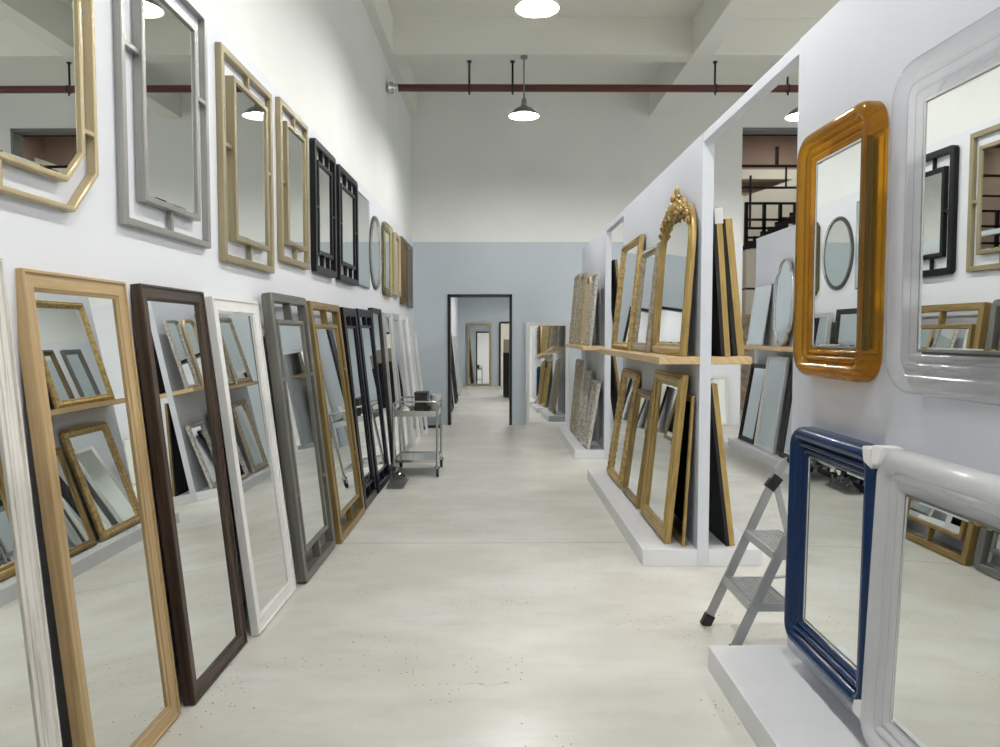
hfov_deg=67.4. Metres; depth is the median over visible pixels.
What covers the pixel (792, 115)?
pendant lamp
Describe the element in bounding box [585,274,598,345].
mirror
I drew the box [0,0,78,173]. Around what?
mirror glass
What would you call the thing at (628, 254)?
mirror glass
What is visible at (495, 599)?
floor
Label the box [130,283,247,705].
mirror
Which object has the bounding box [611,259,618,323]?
mirror
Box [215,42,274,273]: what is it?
wall mirror
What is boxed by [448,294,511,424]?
door frame
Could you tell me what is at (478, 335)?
mirror
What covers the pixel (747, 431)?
mirror
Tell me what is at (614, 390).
mirror
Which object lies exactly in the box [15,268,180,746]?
mirror
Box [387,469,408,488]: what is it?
plastic wrap
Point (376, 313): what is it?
mirror
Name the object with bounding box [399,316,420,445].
mirror
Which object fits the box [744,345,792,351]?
shelf
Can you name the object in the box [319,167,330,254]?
mirror glass
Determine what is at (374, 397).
mirror glass
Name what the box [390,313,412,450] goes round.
mirror
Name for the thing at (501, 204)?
wall
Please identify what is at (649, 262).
mirror glass
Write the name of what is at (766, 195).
wall
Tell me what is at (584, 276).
mirror
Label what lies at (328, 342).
mirror glass
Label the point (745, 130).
door frame
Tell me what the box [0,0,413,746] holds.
wall
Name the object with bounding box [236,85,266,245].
mirror glass
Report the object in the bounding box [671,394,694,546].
mirror
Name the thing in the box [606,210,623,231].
header rail
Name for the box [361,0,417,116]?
beam
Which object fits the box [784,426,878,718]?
wall mirror
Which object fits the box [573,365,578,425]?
mirror glass
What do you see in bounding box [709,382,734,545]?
mirror
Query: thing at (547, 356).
mirror
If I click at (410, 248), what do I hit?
wall mirror
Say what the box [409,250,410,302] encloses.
mirror glass
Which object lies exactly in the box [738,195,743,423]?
trim
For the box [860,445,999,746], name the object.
wall mirror
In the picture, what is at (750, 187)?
pipe
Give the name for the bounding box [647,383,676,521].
mirror glass
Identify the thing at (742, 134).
pipe
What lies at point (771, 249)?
wall
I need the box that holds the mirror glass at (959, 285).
[917,61,999,357]
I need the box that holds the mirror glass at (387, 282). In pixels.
[384,230,390,289]
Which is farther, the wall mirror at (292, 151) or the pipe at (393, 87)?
the pipe at (393, 87)
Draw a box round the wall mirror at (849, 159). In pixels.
[793,101,888,381]
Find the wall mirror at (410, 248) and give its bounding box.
[406,243,412,307]
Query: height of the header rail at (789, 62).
0.058 m
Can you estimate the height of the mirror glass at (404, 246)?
0.820 m
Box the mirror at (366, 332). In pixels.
[356,308,390,493]
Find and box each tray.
[395,406,440,416]
[395,451,441,462]
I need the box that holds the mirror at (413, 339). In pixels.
[409,332,427,437]
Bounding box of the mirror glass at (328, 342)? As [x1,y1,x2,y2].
[317,328,356,510]
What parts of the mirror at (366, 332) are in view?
frame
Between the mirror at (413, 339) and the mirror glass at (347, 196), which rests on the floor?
the mirror at (413, 339)
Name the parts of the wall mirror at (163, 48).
frame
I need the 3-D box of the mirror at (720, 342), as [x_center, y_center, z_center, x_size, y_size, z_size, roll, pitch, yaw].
[1.460,-0.618,5.252,0.139,0.981,0.606,0,3,0]
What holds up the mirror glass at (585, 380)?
attached to the mirror at (587, 374)
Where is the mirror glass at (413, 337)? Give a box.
[412,336,425,430]
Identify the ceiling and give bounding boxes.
[387,0,839,84]
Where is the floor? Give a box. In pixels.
[153,386,788,746]
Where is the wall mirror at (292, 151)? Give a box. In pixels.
[275,97,309,269]
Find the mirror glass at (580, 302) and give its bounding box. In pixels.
[577,279,583,339]
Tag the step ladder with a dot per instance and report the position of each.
(757, 594)
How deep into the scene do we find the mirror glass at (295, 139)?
5.33 m
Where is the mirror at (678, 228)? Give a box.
[652,186,696,356]
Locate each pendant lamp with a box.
[509,55,538,119]
[515,0,558,17]
[785,107,797,120]
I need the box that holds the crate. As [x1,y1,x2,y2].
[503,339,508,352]
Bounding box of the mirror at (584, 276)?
[575,272,587,344]
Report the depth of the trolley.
8.11 m
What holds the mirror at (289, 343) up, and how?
on the floor
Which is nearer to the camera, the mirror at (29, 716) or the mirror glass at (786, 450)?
the mirror at (29, 716)
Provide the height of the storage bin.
0.430 m
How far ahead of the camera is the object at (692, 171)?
5.23 m
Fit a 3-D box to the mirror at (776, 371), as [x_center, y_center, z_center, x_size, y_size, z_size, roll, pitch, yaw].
[3.338,0.371,9.230,0.198,1.162,0.650,0,3,0]
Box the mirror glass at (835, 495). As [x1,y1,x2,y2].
[804,458,863,666]
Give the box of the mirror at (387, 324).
[381,312,402,463]
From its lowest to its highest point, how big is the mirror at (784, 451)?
1.093 m
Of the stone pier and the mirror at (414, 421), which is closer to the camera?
the mirror at (414, 421)
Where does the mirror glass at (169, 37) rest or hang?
attached to the wall mirror at (163, 48)
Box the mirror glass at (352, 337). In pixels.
[347,328,370,485]
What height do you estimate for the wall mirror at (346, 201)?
1.037 m
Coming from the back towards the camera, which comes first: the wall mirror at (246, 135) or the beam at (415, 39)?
the beam at (415, 39)
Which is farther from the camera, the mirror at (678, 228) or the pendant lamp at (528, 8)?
the pendant lamp at (528, 8)
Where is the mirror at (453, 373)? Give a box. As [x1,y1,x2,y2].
[451,334,457,403]
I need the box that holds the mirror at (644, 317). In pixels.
[632,242,659,352]
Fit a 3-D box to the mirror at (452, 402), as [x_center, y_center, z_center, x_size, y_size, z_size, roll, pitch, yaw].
[-1.046,0.051,15.217,0.188,1.397,0.700,0,3,0]
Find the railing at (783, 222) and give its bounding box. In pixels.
[743,202,795,249]
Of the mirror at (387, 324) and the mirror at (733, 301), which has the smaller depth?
the mirror at (733, 301)
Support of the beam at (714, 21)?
attached to the wall at (501, 204)
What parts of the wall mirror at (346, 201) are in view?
frame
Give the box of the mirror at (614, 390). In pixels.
[610,356,619,419]
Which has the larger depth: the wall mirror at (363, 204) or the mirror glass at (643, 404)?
the wall mirror at (363, 204)
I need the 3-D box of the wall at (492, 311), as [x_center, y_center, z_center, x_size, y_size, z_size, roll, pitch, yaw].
[0.200,-1.434,22.483,7.100,3.600,0.150,0,3,0]
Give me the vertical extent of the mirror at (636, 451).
0.950 m
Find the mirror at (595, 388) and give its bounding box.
[582,379,600,449]
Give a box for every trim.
[499,322,508,385]
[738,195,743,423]
[742,169,796,181]
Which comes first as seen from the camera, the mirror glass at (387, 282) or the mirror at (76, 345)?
the mirror at (76, 345)
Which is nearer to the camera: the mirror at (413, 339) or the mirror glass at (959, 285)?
the mirror glass at (959, 285)
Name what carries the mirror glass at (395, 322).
attached to the mirror at (400, 368)
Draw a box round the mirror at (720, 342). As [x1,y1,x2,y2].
[711,207,730,356]
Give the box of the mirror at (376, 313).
[368,308,392,471]
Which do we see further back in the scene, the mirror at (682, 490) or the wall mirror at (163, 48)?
the mirror at (682, 490)
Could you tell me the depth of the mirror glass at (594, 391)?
9.65 m
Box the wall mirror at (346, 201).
[336,164,358,285]
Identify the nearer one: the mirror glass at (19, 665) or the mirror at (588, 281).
the mirror glass at (19, 665)
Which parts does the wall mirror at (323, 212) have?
frame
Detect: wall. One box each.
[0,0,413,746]
[197,0,410,238]
[411,92,797,424]
[451,298,457,392]
[458,298,508,385]
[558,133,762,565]
[708,0,999,746]
[728,225,795,474]
[741,136,797,195]
[743,178,796,248]
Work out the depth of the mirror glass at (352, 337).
6.88 m
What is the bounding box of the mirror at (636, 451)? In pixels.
[622,388,651,508]
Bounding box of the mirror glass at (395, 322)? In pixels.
[393,321,409,444]
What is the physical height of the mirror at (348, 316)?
1.785 m
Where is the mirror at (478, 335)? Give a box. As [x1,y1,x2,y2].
[467,324,490,385]
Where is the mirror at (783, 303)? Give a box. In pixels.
[773,258,794,345]
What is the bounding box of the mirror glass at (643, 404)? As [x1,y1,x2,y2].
[627,396,649,495]
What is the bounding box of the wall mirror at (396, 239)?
[392,232,400,295]
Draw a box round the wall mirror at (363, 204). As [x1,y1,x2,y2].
[358,192,368,288]
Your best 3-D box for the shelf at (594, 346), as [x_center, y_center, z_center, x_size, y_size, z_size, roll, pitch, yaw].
[1.146,-0.373,10.403,0.270,0.050,2.360,0,3,0]
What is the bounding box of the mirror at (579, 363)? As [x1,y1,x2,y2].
[570,359,583,435]
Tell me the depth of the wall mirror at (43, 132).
2.45 m
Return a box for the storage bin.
[419,403,439,427]
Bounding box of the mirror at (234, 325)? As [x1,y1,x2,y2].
[204,296,296,635]
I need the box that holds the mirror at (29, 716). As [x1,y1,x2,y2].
[0,258,61,746]
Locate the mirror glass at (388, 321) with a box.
[385,318,399,454]
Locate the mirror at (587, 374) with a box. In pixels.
[576,369,591,441]
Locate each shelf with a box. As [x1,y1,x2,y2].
[565,344,604,349]
[599,348,699,363]
[711,356,751,363]
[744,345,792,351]
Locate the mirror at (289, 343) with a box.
[261,292,335,582]
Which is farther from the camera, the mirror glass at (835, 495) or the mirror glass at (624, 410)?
the mirror glass at (624, 410)
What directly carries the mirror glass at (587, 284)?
attached to the mirror at (588, 281)
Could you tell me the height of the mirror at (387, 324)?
1.803 m
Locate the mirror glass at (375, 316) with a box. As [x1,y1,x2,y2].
[373,314,391,464]
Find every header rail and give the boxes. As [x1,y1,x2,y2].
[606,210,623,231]
[704,42,798,141]
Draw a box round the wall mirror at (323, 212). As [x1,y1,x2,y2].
[309,138,336,277]
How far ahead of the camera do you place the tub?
8.56 m
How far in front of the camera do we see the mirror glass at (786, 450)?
8.64 m
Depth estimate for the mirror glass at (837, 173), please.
2.90 m
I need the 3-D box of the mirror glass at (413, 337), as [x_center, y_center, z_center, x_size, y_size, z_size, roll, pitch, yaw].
[-1.245,0.154,11.467,0.005,1.459,0.468,-7,3,1]
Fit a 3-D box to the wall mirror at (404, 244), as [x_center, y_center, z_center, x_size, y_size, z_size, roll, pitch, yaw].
[-1.435,-1.517,11.195,0.060,0.992,0.547,0,3,0]
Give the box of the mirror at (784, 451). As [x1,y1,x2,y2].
[779,368,792,457]
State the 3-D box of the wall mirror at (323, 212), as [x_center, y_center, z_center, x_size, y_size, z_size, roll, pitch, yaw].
[-1.461,-1.343,6.233,0.046,1.044,0.738,0,3,0]
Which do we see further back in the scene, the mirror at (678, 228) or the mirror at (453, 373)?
the mirror at (453, 373)
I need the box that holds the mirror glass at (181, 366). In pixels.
[147,301,236,679]
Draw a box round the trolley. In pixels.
[392,396,442,476]
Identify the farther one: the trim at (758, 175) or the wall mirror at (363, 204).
the trim at (758, 175)
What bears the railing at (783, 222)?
on the floor
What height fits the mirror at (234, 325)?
1.740 m
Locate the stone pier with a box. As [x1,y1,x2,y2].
[740,314,753,409]
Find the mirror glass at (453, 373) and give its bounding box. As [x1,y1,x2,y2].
[451,345,456,398]
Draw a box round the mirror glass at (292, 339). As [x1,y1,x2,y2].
[279,324,324,543]
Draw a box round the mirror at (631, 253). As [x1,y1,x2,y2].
[611,234,644,350]
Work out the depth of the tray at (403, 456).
8.34 m
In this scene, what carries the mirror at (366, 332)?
on the floor
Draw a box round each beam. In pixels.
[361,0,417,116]
[393,17,821,62]
[649,0,756,117]
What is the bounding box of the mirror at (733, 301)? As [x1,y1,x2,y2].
[722,218,744,355]
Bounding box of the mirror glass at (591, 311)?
[587,278,594,342]
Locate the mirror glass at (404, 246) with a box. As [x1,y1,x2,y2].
[404,246,404,298]
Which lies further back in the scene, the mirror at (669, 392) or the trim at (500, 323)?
the trim at (500, 323)
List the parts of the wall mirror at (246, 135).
frame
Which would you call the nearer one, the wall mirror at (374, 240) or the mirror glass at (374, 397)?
the mirror glass at (374, 397)
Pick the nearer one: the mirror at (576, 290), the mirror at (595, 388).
the mirror at (595, 388)
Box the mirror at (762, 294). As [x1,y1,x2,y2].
[746,283,771,345]
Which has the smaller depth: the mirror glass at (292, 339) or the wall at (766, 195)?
the mirror glass at (292, 339)
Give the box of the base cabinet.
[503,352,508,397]
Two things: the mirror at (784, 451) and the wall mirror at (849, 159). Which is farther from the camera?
the mirror at (784, 451)
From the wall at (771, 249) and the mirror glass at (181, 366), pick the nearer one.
the mirror glass at (181, 366)
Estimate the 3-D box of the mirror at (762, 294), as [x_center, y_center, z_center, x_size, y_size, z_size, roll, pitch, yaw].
[3.438,-0.776,9.951,0.128,0.802,0.590,0,3,0]
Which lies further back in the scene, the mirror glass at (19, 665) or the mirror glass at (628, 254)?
the mirror glass at (628, 254)
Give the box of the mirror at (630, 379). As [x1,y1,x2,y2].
[606,368,640,487]
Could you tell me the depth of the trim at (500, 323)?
22.35 m
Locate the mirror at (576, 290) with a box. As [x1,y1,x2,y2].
[569,273,581,343]
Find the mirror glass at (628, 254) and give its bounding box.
[615,245,637,341]
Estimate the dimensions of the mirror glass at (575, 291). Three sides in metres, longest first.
0.872 x 0.508 x 0.004 m
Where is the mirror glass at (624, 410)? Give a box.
[612,377,633,473]
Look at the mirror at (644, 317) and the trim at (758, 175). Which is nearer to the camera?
the mirror at (644, 317)
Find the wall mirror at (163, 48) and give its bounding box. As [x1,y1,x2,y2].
[112,0,210,248]
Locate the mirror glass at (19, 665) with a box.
[0,433,38,746]
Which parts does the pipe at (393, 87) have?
hanger rod, hanger rod, hanger rod, hanger rod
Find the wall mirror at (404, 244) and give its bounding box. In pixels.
[400,236,407,305]
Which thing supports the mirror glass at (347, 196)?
attached to the wall mirror at (346, 201)
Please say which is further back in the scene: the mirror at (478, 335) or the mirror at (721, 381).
the mirror at (478, 335)
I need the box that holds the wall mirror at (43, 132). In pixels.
[0,0,98,211]
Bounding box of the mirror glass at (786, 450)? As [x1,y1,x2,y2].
[783,399,791,454]
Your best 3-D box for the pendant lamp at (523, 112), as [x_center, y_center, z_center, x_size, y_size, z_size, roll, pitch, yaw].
[0.313,-3.756,9.808,0.390,0.770,0.390,0,3,0]
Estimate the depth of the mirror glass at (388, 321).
9.28 m
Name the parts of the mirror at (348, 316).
frame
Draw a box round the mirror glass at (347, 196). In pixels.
[342,189,353,265]
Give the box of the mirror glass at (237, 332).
[218,313,287,611]
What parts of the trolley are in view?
post, post, rail, post, post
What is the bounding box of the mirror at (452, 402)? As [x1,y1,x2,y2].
[451,383,453,411]
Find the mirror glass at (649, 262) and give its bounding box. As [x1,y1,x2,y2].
[636,254,654,342]
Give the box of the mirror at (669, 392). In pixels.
[640,369,688,543]
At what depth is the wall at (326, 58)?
7.03 m
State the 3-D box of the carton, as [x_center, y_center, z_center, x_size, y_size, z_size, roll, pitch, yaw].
[-0.886,0.314,8.502,0.150,0.221,0.250,0,3,0]
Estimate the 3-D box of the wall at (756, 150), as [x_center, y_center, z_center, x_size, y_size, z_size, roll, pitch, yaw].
[6.066,-3.506,19.984,6.600,8.000,0.200,0,3,0]
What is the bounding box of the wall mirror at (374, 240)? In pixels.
[369,216,379,289]
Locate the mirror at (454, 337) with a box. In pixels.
[453,336,461,395]
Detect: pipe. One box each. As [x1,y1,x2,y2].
[388,60,798,94]
[742,134,797,135]
[742,146,796,227]
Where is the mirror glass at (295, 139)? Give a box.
[288,128,303,245]
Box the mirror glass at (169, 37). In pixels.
[144,0,195,213]
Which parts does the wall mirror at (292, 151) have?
frame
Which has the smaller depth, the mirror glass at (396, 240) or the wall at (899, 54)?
the wall at (899, 54)
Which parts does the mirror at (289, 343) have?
frame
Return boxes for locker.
[742,249,755,313]
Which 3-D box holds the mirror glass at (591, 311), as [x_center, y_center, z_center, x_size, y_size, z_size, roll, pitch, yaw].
[1.158,-0.793,9.419,0.004,0.822,0.288,5,3,-1]
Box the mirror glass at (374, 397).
[361,327,385,471]
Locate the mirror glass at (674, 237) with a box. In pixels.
[657,215,687,342]
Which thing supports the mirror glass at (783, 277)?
attached to the mirror at (783, 303)
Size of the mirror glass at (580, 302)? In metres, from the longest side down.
0.852 x 0.368 x 0.004 m
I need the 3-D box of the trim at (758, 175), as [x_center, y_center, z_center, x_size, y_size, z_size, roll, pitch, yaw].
[6.018,-5.163,19.596,6.500,0.250,0.400,0,3,0]
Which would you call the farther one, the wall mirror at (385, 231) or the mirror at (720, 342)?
the wall mirror at (385, 231)
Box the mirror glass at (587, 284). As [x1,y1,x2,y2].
[583,283,588,338]
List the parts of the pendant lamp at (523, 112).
rod, lamp shade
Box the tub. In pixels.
[430,394,440,409]
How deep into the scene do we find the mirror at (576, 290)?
11.15 m
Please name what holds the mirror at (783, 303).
on the wall at (771, 249)
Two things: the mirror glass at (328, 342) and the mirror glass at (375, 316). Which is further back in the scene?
the mirror glass at (375, 316)
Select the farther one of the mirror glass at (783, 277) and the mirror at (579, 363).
the mirror at (579, 363)
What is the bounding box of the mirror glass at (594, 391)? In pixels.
[585,385,595,441]
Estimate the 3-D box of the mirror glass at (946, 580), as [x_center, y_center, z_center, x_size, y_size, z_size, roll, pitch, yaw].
[1.279,0.765,2.139,0.004,0.743,0.513,2,3,-2]
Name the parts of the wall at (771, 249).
panel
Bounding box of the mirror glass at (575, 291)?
[571,280,578,338]
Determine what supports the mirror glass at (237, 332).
attached to the mirror at (234, 325)
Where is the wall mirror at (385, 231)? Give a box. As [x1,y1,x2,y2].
[381,222,390,296]
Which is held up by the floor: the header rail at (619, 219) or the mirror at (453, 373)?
the mirror at (453, 373)
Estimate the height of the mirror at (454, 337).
1.497 m
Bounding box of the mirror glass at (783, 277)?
[775,261,790,342]
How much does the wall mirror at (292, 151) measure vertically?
1.081 m
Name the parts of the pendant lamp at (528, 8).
bulb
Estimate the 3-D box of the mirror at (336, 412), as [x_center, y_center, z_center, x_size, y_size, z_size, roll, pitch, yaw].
[-1.300,0.341,5.963,0.269,1.792,0.970,0,3,0]
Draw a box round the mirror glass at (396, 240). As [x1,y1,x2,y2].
[396,240,397,290]
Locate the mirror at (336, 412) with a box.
[306,301,364,543]
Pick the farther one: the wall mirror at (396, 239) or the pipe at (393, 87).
the wall mirror at (396, 239)
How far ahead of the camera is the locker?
15.57 m
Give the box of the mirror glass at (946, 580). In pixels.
[892,498,999,746]
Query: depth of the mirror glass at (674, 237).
5.48 m
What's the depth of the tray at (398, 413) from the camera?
8.09 m
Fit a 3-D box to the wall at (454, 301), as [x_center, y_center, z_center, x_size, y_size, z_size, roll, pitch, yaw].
[-1.293,-1.180,17.649,0.150,3.600,9.510,0,3,0]
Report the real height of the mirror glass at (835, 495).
0.703 m
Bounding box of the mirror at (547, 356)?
[526,322,568,425]
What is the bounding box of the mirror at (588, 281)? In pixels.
[580,275,591,345]
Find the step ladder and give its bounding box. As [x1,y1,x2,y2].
[700,457,788,644]
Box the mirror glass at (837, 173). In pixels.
[813,141,860,346]
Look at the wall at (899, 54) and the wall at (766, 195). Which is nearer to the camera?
the wall at (899, 54)
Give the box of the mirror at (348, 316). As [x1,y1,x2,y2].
[339,307,376,509]
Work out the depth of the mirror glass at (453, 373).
16.70 m
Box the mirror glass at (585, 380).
[579,374,587,433]
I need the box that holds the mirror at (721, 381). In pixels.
[711,376,728,425]
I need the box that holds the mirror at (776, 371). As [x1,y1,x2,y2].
[753,356,789,454]
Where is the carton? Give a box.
[414,391,428,410]
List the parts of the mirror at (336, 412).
frame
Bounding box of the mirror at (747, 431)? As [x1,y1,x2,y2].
[738,363,765,444]

